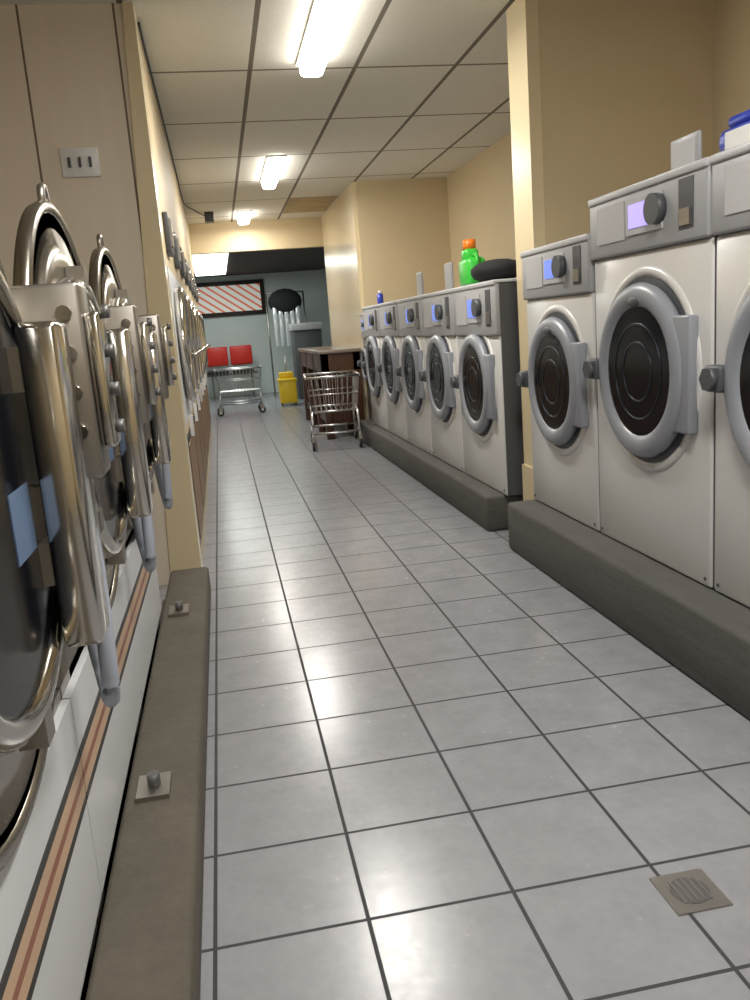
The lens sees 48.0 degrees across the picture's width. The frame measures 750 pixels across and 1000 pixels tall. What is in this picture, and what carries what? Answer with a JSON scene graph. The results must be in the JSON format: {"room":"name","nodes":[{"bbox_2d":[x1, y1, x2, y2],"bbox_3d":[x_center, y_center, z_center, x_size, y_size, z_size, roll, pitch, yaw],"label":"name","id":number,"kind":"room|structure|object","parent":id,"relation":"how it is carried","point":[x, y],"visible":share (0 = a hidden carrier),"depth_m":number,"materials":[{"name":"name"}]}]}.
{"room":"laundromat","nodes":[
{"label":"laundromat","id":0,"kind":"room"},
{"bbox_2d":[0,3,169,585],"bbox_3d":[-1.838,-0.792,3.829,1.737,2.606,0.152,-6,12,-9],"label":"wall","id":1,"kind":"structure","parent":0,"point":[64,83],"depth_m":3.68,"materials":[{"name":"beige paint"}]},
{"bbox_2d":[59,147,100,177],"bbox_3d":[-1.300,-1.488,3.707,0.162,0.122,0.018,-6,12,-9],"label":"light switch","id":2,"kind":"object","parent":1,"relation":"attached to","point":[75,162],"visible":1,"depth_m":3.70,"materials":[{"name":"white plastic"}]},
{"bbox_2d":[122,2,202,573],"bbox_3d":[-1.036,-0.880,3.954,0.152,2.606,0.168,-6,12,-9],"label":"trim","id":3,"kind":"structure","parent":1,"relation":"attached to","point":[184,548],"depth_m":3.87,"materials":[{"name":"beige paint"}]},
{"bbox_2d":[138,33,211,560],"bbox_3d":[-2.502,-1.484,7.422,1.753,2.606,7.285,-6,12,-9],"label":"wall","id":4,"kind":"structure","parent":0,"point":[169,197],"depth_m":5.33,"materials":[{"name":"beige paint"}]},
{"bbox_2d":[162,212,202,546],"bbox_3d":[-0.993,-0.666,4.603,0.112,1.707,0.844,-6,12,-9],"label":"dryer","id":5,"kind":"object","parent":4,"relation":"attached to","point":[185,355],"visible":0.99,"depth_m":4.35,"materials":[{"name":"grey metal"}]},
{"bbox_2d":[173,232,204,514],"bbox_3d":[-1.150,-0.828,5.442,0.112,1.707,0.844,-6,12,-9],"label":"dryer","id":6,"kind":"object","parent":4,"relation":"attached to","point":[177,252],"visible":0.48,"depth_m":5.33,"materials":[{"name":"grey metal"}]},
{"bbox_2d":[180,247,206,489],"bbox_3d":[-1.307,-0.989,6.281,0.112,1.707,0.844,-6,12,-9],"label":"dryer","id":7,"kind":"object","parent":4,"relation":"attached to","point":[183,263],"visible":0.45,"depth_m":6.20,"materials":[{"name":"grey metal"}]},
{"bbox_2d":[185,259,207,464],"bbox_3d":[-1.464,-1.151,7.120,0.112,1.707,0.844,-6,12,-9],"label":"dryer","id":8,"kind":"object","parent":4,"relation":"attached to","point":[188,273],"visible":0.38,"depth_m":7.05,"materials":[{"name":"grey metal"}]},
{"bbox_2d":[189,268,208,452],"bbox_3d":[-1.621,-1.312,7.959,0.112,1.707,0.844,-6,12,-9],"label":"dryer","id":9,"kind":"object","parent":4,"relation":"attached to","point":[191,281],"visible":0.34,"depth_m":7.91,"materials":[{"name":"grey metal"}]},
{"bbox_2d":[191,276,209,439],"bbox_3d":[-1.777,-1.474,8.798,0.112,1.707,0.844,-6,12,-9],"label":"dryer","id":10,"kind":"object","parent":4,"relation":"attached to","point":[194,284],"visible":0.38,"depth_m":8.77,"materials":[{"name":"grey metal"}]},
{"bbox_2d":[194,281,209,429],"bbox_3d":[-1.934,-1.635,9.637,0.112,1.707,0.844,-6,12,-9],"label":"dryer","id":11,"kind":"object","parent":4,"relation":"attached to","point":[196,289],"visible":0.39,"depth_m":9.55,"materials":[{"name":"grey metal"}]},
{"bbox_2d":[196,286,210,427],"bbox_3d":[-2.091,-1.796,10.476,0.112,1.707,0.844,-6,12,-9],"label":"dryer","id":12,"kind":"object","parent":4,"relation":"attached to","point":[198,294],"visible":0.27,"depth_m":10.42,"materials":[{"name":"grey metal"}]},
{"bbox_2d":[188,217,323,254],"bbox_3d":[-1.537,-3.432,10.935,1.707,0.366,0.122,-6,12,-9],"label":"wall","id":13,"kind":"structure","parent":0,"point":[296,233],"depth_m":10.88,"materials":[{"name":"beige paint"}]},
{"bbox_2d":[0,0,514,223],"bbox_3d":[-0.021,-2.349,4.011,5.883,0.095,14.448,-6,12,-9],"label":"ceiling","id":14,"kind":"structure","parent":0,"point":[406,89],"depth_m":5.31,"materials":[{"name":"tile"}]},
{"bbox_2d":[137,22,213,222],"bbox_3d":[-1.615,-2.721,6.882,0.269,0.107,6.317,-6,12,-7],"label":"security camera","id":15,"kind":"object","parent":14,"relation":"attached to","point":[209,216],"visible":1,"depth_m":5.71,"materials":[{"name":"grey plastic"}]},
{"bbox_2d":[236,210,251,224],"bbox_3d":[-1.591,-3.429,10.232,0.171,0.079,0.701,-6,12,-9],"label":"ceiling light","id":16,"kind":"object","parent":14,"relation":"attached to","point":[243,217],"depth_m":9.95,"materials":[{"name":"white plastic"}]},
{"bbox_2d":[260,155,285,188],"bbox_3d":[-0.920,-2.926,7.550,0.159,0.079,1.189,-6,12,-9],"label":"ceiling light","id":17,"kind":"object","parent":14,"relation":"attached to","point":[274,164],"depth_m":7.28,"materials":[{"name":"white plastic"}]},
{"bbox_2d":[296,0,351,76],"bbox_3d":[-0.255,-2.266,4.110,0.158,0.079,1.128,-6,12,-9],"label":"ceiling light","id":18,"kind":"object","parent":14,"relation":"attached to","point":[326,18],"depth_m":4.02,"materials":[{"name":"white plastic"}]},
{"bbox_2d":[194,246,325,277],"bbox_3d":[-1.795,-3.995,13.903,5.974,0.091,5.913,-6,12,-9],"label":"ceiling","id":19,"kind":"structure","parent":0,"point":[301,259],"depth_m":14.16,"materials":[{"name":"black"}]},
{"bbox_2d":[192,253,227,275],"bbox_3d":[-2.663,-3.790,13.559,0.549,0.034,4.267,-6,12,-9],"label":"ceiling light","id":20,"kind":"object","parent":19,"relation":"attached to","point":[203,264],"depth_m":13.26,"materials":[{"name":"white plastic"}]},
{"bbox_2d":[195,269,331,397],"bbox_3d":[-2.227,-3.342,16.946,5.791,2.347,0.122,-6,12,-9],"label":"wall","id":21,"kind":"structure","parent":0,"point":[252,330],"depth_m":16.88,"materials":[{"name":"paint"}]},
{"bbox_2d":[196,279,265,317],"bbox_3d":[-2.884,-3.969,16.598,1.417,0.671,0.067,-6,12,-9],"label":"framed poster","id":22,"kind":"object","parent":21,"relation":"attached to","point":[241,297],"visible":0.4,"depth_m":16.58,"materials":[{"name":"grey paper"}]},
{"bbox_2d":[321,182,368,422],"bbox_3d":[0.172,-2.243,10.095,1.112,2.606,2.560,-6,12,-9],"label":"wall","id":23,"kind":"structure","parent":0,"point":[340,231],"depth_m":9.53,"materials":[{"name":"beige paint"}]},
{"bbox_2d":[355,177,450,306],"bbox_3d":[0.423,-2.005,8.850,1.076,2.606,0.024,-6,12,-9],"label":"wall","id":24,"kind":"structure","parent":0,"point":[404,231],"depth_m":8.68,"materials":[{"name":"beige paint"}]},
{"bbox_2d":[159,392,749,999],"bbox_3d":[-0.586,-0.599,8.881,5.791,0.001,23.165,-6,12,-9],"label":"floor","id":25,"kind":"structure","parent":0,"point":[436,770],"depth_m":2.25,"materials":[{"name":"tile"}]},
{"bbox_2d":[0,260,125,999],"bbox_3d":[-0.924,0.282,0.996,1.219,1.514,0.916,-6,12,-9],"label":"washer","id":26,"kind":"object","parent":25,"relation":"on","point":[59,420],"visible":1,"depth_m":1.17,"materials":[{"name":"silver metal"}]},
{"bbox_2d":[13,182,160,930],"bbox_3d":[-1.086,0.115,1.865,1.219,1.514,0.916,-6,12,-9],"label":"washer","id":27,"kind":"object","parent":25,"relation":"on","point":[45,252],"visible":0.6,"depth_m":1.94,"materials":[{"name":"silver metal"}]},
{"bbox_2d":[88,233,176,722],"bbox_3d":[-1.248,-0.052,2.733,1.219,1.514,0.916,-6,12,-9],"label":"washer","id":28,"kind":"object","parent":25,"relation":"on","point":[142,586],"visible":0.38,"depth_m":2.86,"materials":[{"name":"silver metal"}]},
{"bbox_2d":[85,567,210,999],"bbox_3d":[-0.263,0.975,0.724,0.175,0.171,6.645,-6,12,-9],"label":"concrete curb","id":29,"kind":"object","parent":25,"relation":"on","point":[149,942],"visible":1,"depth_m":1.82,"materials":[{"name":"grey concrete"}]},
{"bbox_2d":[207,345,256,399],"bbox_3d":[-2.779,-2.483,16.353,1.006,0.991,0.442,-6,12,-9],"label":"bench","id":30,"kind":"object","parent":25,"relation":"on","point":[242,354],"visible":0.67,"depth_m":16.41,"materials":[{"name":"red plastic"}]},
{"bbox_2d":[213,365,265,415],"bbox_3d":[-2.088,-1.687,12.967,0.738,0.700,0.542,-6,12,-9],"label":"cart","id":31,"kind":"object","parent":25,"relation":"on","point":[261,406],"visible":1,"depth_m":12.79,"materials":[{"name":"silver metal"}]},
{"bbox_2d":[265,288,305,396],"bbox_3d":[-1.635,-2.996,15.956,0.738,1.981,0.427,-6,12,-9],"label":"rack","id":32,"kind":"object","parent":25,"relation":"on","point":[285,302],"visible":0.8,"depth_m":15.76,"materials":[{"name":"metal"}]},
{"bbox_2d":[277,356,297,405],"bbox_3d":[-1.455,-1.972,13.864,0.305,0.797,0.483,-6,12,-9],"label":"bucket","id":33,"kind":"object","parent":25,"relation":"on","point":[287,385],"visible":1,"depth_m":13.69,"materials":[{"name":"yellow plastic"}]},
{"bbox_2d":[288,322,322,398],"bbox_3d":[-1.194,-2.495,15.030,0.549,1.311,0.671,-6,12,-9],"label":"countertop","id":34,"kind":"structure","parent":25,"relation":"on","point":[303,335],"depth_m":14.67,"materials":[{"name":"grey plastic"}]},
{"bbox_2d":[298,346,364,439],"bbox_3d":[-0.556,-1.353,10.162,0.457,0.951,2.365,-6,12,-9],"label":"folding table","id":35,"kind":"object","parent":25,"relation":"on","point":[324,358],"visible":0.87,"depth_m":9.09,"materials":[{"name":"brown"}]},
{"bbox_2d":[303,370,362,450],"bbox_3d":[-0.427,-0.927,8.598,0.542,0.730,0.824,-5,12,-4],"label":"cart","id":36,"kind":"object","parent":25,"relation":"on","point":[355,376],"visible":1,"depth_m":8.29,"materials":[{"name":"silver metal"}]},
{"bbox_2d":[357,419,522,530],"bbox_3d":[0.765,-0.394,6.890,1.119,0.201,4.459,-6,12,-9],"label":"concrete platform","id":37,"kind":"object","parent":25,"relation":"on","point":[484,504],"visible":0.33,"depth_m":5.53,"materials":[{"name":"grey concrete"}]},
{"bbox_2d":[357,313,372,420],"bbox_3d":[0.367,-1.410,8.719,1.055,1.097,0.405,-6,12,-9],"label":"washing machine","id":38,"kind":"object","parent":37,"relation":"on","point":[363,351],"visible":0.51,"depth_m":8.69,"materials":[{"name":"silver metal"}]},
{"bbox_2d":[361,304,388,430],"bbox_3d":[0.461,-1.319,8.114,1.085,1.149,0.815,-6,12,-9],"label":"washing machine","id":39,"kind":"object","parent":37,"relation":"on","point":[370,313],"visible":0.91,"depth_m":7.94,"materials":[{"name":"white metal"}]},
{"bbox_2d":[377,290,383,303],"bbox_3d":[0.050,-1.941,8.079,0.061,0.137,0.061,-6,12,-9],"label":"soap bottle","id":40,"kind":"object","parent":39,"relation":"on","point":[380,300],"visible":0.81,"depth_m":8.06,"materials":[{"name":"blue plastic"}]},
{"bbox_2d":[377,300,407,440],"bbox_3d":[0.610,-1.166,7.319,1.085,1.149,0.815,-6,12,-9],"label":"washing machine","id":41,"kind":"object","parent":37,"relation":"on","point":[388,312],"visible":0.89,"depth_m":7.14,"materials":[{"name":"white metal"}]},
{"bbox_2d":[395,271,432,454],"bbox_3d":[0.752,-1.102,6.506,1.085,1.332,0.815,-6,12,-9],"label":"washing machine","id":42,"kind":"object","parent":37,"relation":"on","point":[413,353],"visible":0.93,"depth_m":6.34,"materials":[{"name":"white metal"}]},
{"bbox_2d":[419,262,464,471],"bbox_3d":[0.900,-0.949,5.711,1.085,1.332,0.815,-6,12,-9],"label":"washing machine","id":43,"kind":"object","parent":37,"relation":"on","point":[442,357],"visible":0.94,"depth_m":5.54,"materials":[{"name":"white metal"}]},
{"bbox_2d":[450,278,523,495],"bbox_3d":[1.056,-0.707,4.935,1.085,1.149,0.815,-6,12,-9],"label":"washing machine","id":44,"kind":"object","parent":37,"relation":"on","point":[486,324],"visible":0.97,"depth_m":4.59,"materials":[{"name":"white metal"}]},
{"bbox_2d":[459,239,484,285],"bbox_3d":[0.594,-1.446,5.126,0.122,0.280,0.227,-6,12,-9],"label":"detergent bottle","id":45,"kind":"object","parent":44,"relation":"on","point":[470,257],"visible":0.82,"depth_m":5.11,"materials":[{"name":"green plastic"}]},
{"bbox_2d":[471,259,516,281],"bbox_3d":[0.690,-1.312,4.823,0.290,0.128,0.458,-6,12,-9],"label":"bag","id":46,"kind":"object","parent":44,"relation":"on","point":[493,269],"visible":0.75,"depth_m":4.65,"materials":[{"name":"black fabric"}]},
{"bbox_2d":[508,499,749,719],"bbox_3d":[1.837,0.695,1.119,1.128,0.244,6.754,-6,12,-9],"label":"concrete platform","id":47,"kind":"object","parent":25,"relation":"on","point":[700,630],"visible":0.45,"depth_m":2.92,"materials":[{"name":"grey concrete"}]},
{"bbox_2d":[516,233,600,530],"bbox_3d":[1.266,-0.574,3.851,1.055,1.210,0.760,-6,12,-9],"label":"washing machine","id":48,"kind":"object","parent":47,"relation":"on","point":[559,277],"visible":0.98,"depth_m":3.67,"materials":[{"name":"white metal"}]},
{"bbox_2d":[582,130,719,588],"bbox_3d":[1.401,-0.542,3.053,1.055,1.451,0.827,-6,12,-9],"label":"washing machine","id":49,"kind":"object","parent":47,"relation":"on","point":[654,245],"visible":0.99,"depth_m":2.86,"materials":[{"name":"white metal"}]},
{"bbox_2d":[699,141,749,607],"bbox_3d":[1.557,-0.328,2.258,1.055,1.329,0.827,-6,12,-9],"label":"washing machine","id":50,"kind":"object","parent":47,"relation":"on","point":[729,378],"visible":1,"depth_m":2.46,"materials":[{"name":"white metal"}]},
{"bbox_2d":[719,109,749,151],"bbox_3d":[1.149,-1.072,2.432,0.233,0.110,0.229,-6,12,-9],"label":"detergent bottle","id":51,"kind":"object","parent":50,"relation":"on","point":[738,133],"visible":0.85,"depth_m":2.42,"materials":[{"name":"blue"}]},
{"bbox_2d":[649,868,732,916],"bbox_3d":[0.636,0.789,1.699,0.116,0.006,0.116,-6,12,-9],"label":"floor drain","id":52,"kind":"object","parent":25,"relation":"on","point":[692,891],"visible":1,"depth_m":1.69,"materials":[{"name":"silver metal"}]},
{"bbox_2d":[506,0,545,466],"bbox_3d":[0.785,-1.075,4.218,0.061,2.606,0.256,-6,12,-9],"label":"pillar","id":53,"kind":"structure","parent":0,"point":[522,15],"depth_m":4.04,"materials":[{"name":"beige paint"}]},
{"bbox_2d":[522,464,533,500],"bbox_3d":[0.833,0.016,4.436,0.012,0.381,0.262,-6,12,-9],"label":"baseboard","id":54,"kind":"structure","parent":53,"relation":"attached to","point":[527,471],"depth_m":4.46,"materials":[{"name":"beige paint"}]},
{"bbox_2d":[447,0,749,287],"bbox_3d":[1.942,-0.975,3.304,0.122,2.606,11.619,-6,12,-9],"label":"wall","id":55,"kind":"structure","parent":0,"point":[480,191],"depth_m":7.06,"materials":[{"name":"beige paint"}]},
{"bbox_2d":[538,0,713,244],"bbox_3d":[1.310,-1.133,4.305,1.003,2.606,0.244,-6,12,-9],"label":"wall","id":56,"kind":"structure","parent":0,"point":[622,81],"depth_m":4.00,"materials":[{"name":"beige paint"}]}
]}

